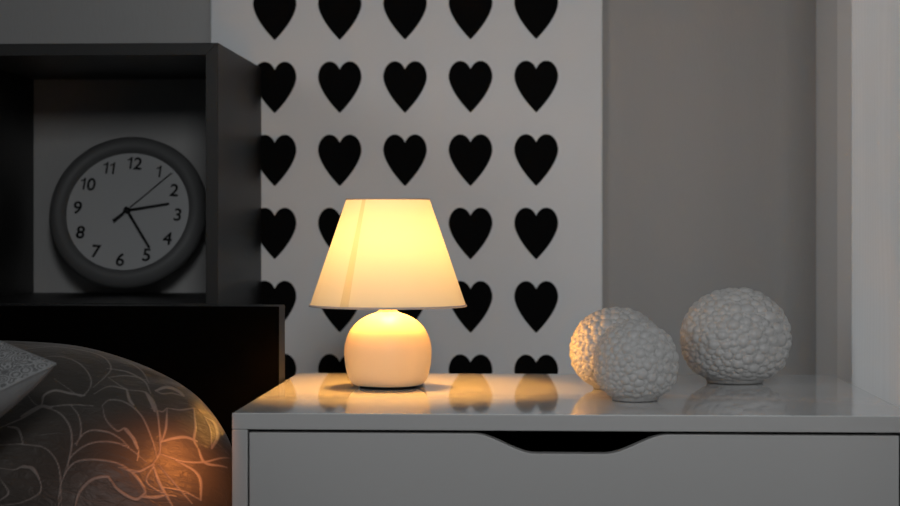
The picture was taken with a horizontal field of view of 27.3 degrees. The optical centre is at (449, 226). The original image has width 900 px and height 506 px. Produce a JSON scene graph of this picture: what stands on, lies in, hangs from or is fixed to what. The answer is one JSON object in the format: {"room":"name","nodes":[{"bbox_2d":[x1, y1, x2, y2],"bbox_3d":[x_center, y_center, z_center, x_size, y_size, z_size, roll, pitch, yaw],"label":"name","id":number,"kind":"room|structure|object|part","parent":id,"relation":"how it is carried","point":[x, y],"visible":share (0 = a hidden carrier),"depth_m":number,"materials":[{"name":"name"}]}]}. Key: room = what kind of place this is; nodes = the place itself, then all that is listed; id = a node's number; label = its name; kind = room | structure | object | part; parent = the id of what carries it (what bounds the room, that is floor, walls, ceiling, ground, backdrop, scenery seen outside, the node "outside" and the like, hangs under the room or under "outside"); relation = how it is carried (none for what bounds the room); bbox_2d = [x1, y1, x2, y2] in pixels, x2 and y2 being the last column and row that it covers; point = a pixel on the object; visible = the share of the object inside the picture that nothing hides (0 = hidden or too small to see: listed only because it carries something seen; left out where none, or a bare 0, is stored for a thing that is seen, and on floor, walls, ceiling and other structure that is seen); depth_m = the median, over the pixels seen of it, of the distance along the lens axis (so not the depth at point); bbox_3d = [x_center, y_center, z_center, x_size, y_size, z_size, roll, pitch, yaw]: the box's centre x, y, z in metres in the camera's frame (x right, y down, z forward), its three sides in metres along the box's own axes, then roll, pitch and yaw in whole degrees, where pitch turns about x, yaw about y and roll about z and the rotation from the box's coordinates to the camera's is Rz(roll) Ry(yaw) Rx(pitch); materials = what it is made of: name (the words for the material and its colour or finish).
{"room":"bedroom","nodes":[
{"label":"bedroom","id":0,"kind":"room"},
{"bbox_2d":[0,0,815,374],"bbox_3d":[0.138,-0.506,2.897,6.000,2.700,0.100,0,0,3],"label":"wall","id":1,"kind":"structure","parent":0,"point":[709,106],"depth_m":2.84,"materials":[{"name":"paint"}]},
{"bbox_2d":[0,43,260,304],"bbox_3d":[-0.487,-0.064,2.677,0.374,0.365,0.396,0,0,3],"label":"cube shelf","id":2,"kind":"object","parent":1,"relation":"attached to","point":[233,82],"visible":0.92,"depth_m":2.66,"materials":[{"name":"black wood"}]},
{"bbox_2d":[49,137,205,288],"bbox_3d":[-0.486,-0.022,2.795,0.238,0.231,0.105,0,0,-6],"label":"clock","id":3,"kind":"object","parent":2,"relation":"in","point":[127,212],"visible":0.98,"depth_m":2.79,"materials":[{"name":"grey plastic"}]},
{"bbox_2d":[211,0,601,380],"bbox_3d":[-0.068,0.036,2.851,0.604,1.619,0.009,0,0,3],"label":"wall panel","id":4,"kind":"object","parent":1,"relation":"attached to","point":[489,112],"visible":0.44,"depth_m":2.84,"materials":[{"name":"white paper"}]},
{"bbox_2d":[816,0,836,375],"bbox_3d":[0.695,-0.506,2.514,0.300,2.700,0.611,0,0,3],"label":"wall","id":5,"kind":"structure","parent":0,"point":[826,10],"depth_m":2.72,"materials":[{"name":"paint"}]},
{"bbox_2d":[837,0,850,382],"bbox_3d":[0.536,-0.506,2.402,0.006,2.700,0.379,0,0,3],"label":"trim","id":6,"kind":"structure","parent":5,"relation":"attached to","point":[843,6],"depth_m":2.54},
{"bbox_3d":[0.034,0.869,0.724,6.000,0.050,4.450,0,0,3],"label":"floor","id":7,"kind":"structure","parent":0,"visible":0},
{"bbox_2d":[0,304,284,445],"bbox_3d":[-0.749,0.469,1.260,1.000,0.749,2.045,0,0,3],"label":"headboard","id":8,"kind":"object","parent":7,"relation":"on","point":[228,356],"visible":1,"depth_m":2.21,"materials":[{"name":"black wood"}]},
{"bbox_2d":[0,341,231,505],"bbox_3d":[-0.459,0.272,1.928,0.475,0.299,0.232,0,0,9],"label":"pillow","id":9,"kind":"object","parent":8,"relation":"on","point":[101,428],"visible":0.91,"depth_m":1.87,"materials":[{"name":"black fabric"}]},
{"bbox_2d":[0,341,56,417],"bbox_3d":[-0.612,0.165,1.746,0.366,0.214,0.322,0,0,44],"label":"cushion","id":10,"kind":"object","parent":9,"relation":"on","point":[21,371],"visible":1,"depth_m":1.73,"materials":[{"name":"fabric"}]},
{"bbox_2d":[232,373,899,505],"bbox_3d":[0.131,0.514,2.066,0.670,0.660,0.504,0,0,3],"label":"dresser","id":11,"kind":"object","parent":7,"relation":"on","point":[312,439],"visible":1,"depth_m":1.82,"materials":[{"name":"white paint"}]},
{"bbox_3d":[-0.196,0.522,2.082,0.016,0.644,0.504,0,0,3],"label":"panel","id":12,"kind":"part","parent":11,"relation":"part of","materials":[{"name":"white paint"}]},
{"bbox_2d":[309,198,466,389],"bbox_3d":[-0.071,0.075,2.119,0.181,0.216,0.181,0,0,15],"label":"table lamp","id":13,"kind":"object","parent":11,"relation":"on","point":[385,255],"visible":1,"depth_m":2.07,"materials":[{"name":"white fabric"}]},
{"bbox_3d":[-0.071,0.029,2.120,0.179,0.121,0.179,0,0,3],"label":"lamp shade","id":14,"kind":"part","parent":13,"relation":"part of","materials":[{"name":"white fabric"}]},
{"bbox_3d":[0.131,0.192,2.066,0.670,0.016,0.504,0,0,3],"label":"panel","id":15,"kind":"part","parent":11,"relation":"part of","materials":[{"name":"white paint"}]},
{"bbox_3d":[0.119,0.274,1.823,0.636,0.142,0.016,0,0,3],"label":"drawer","id":16,"kind":"part","parent":11,"relation":"part of","materials":[{"name":"white paint"}]},
{"bbox_2d":[569,307,652,388],"bbox_3d":[0.190,0.137,2.107,0.107,0.092,0.107,0,0,3],"label":"sphere","id":17,"kind":"object","parent":11,"relation":"on","point":[586,335],"visible":0.48,"depth_m":2.08,"materials":[{"name":"white ceramic"}]},
{"bbox_2d":[592,319,678,401],"bbox_3d":[0.197,0.141,1.964,0.093,0.086,0.093,0,0,3],"label":"sphere","id":18,"kind":"object","parent":11,"relation":"on","point":[634,360],"visible":1,"depth_m":1.93,"materials":[{"name":"white ceramic"}]},
{"bbox_2d":[680,287,791,383],"bbox_3d":[0.338,0.127,2.188,0.132,0.112,0.133,0,0,3],"label":"sphere","id":19,"kind":"object","parent":11,"relation":"on","point":[728,335],"visible":1,"depth_m":2.14,"materials":[{"name":"white ceramic"}]},
{"bbox_3d":[0.458,0.522,2.050,0.016,0.644,0.504,0,0,3],"label":"panel","id":20,"kind":"part","parent":11,"relation":"part of","materials":[{"name":"white paint"}]},
{"bbox_3d":[0.658,-0.506,2.203,0.344,2.700,0.007,0,0,3],"label":"trim","id":21,"kind":"structure","parent":0,"visible":0},
{"bbox_2d":[851,0,899,407],"bbox_3d":[0.438,-0.387,1.262,0.009,2.438,1.900,0,0,3],"label":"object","id":22,"kind":"object","parent":21,"relation":"hanging from","point":[875,24],"visible":0.75,"depth_m":2.05,"materials":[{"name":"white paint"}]}
]}

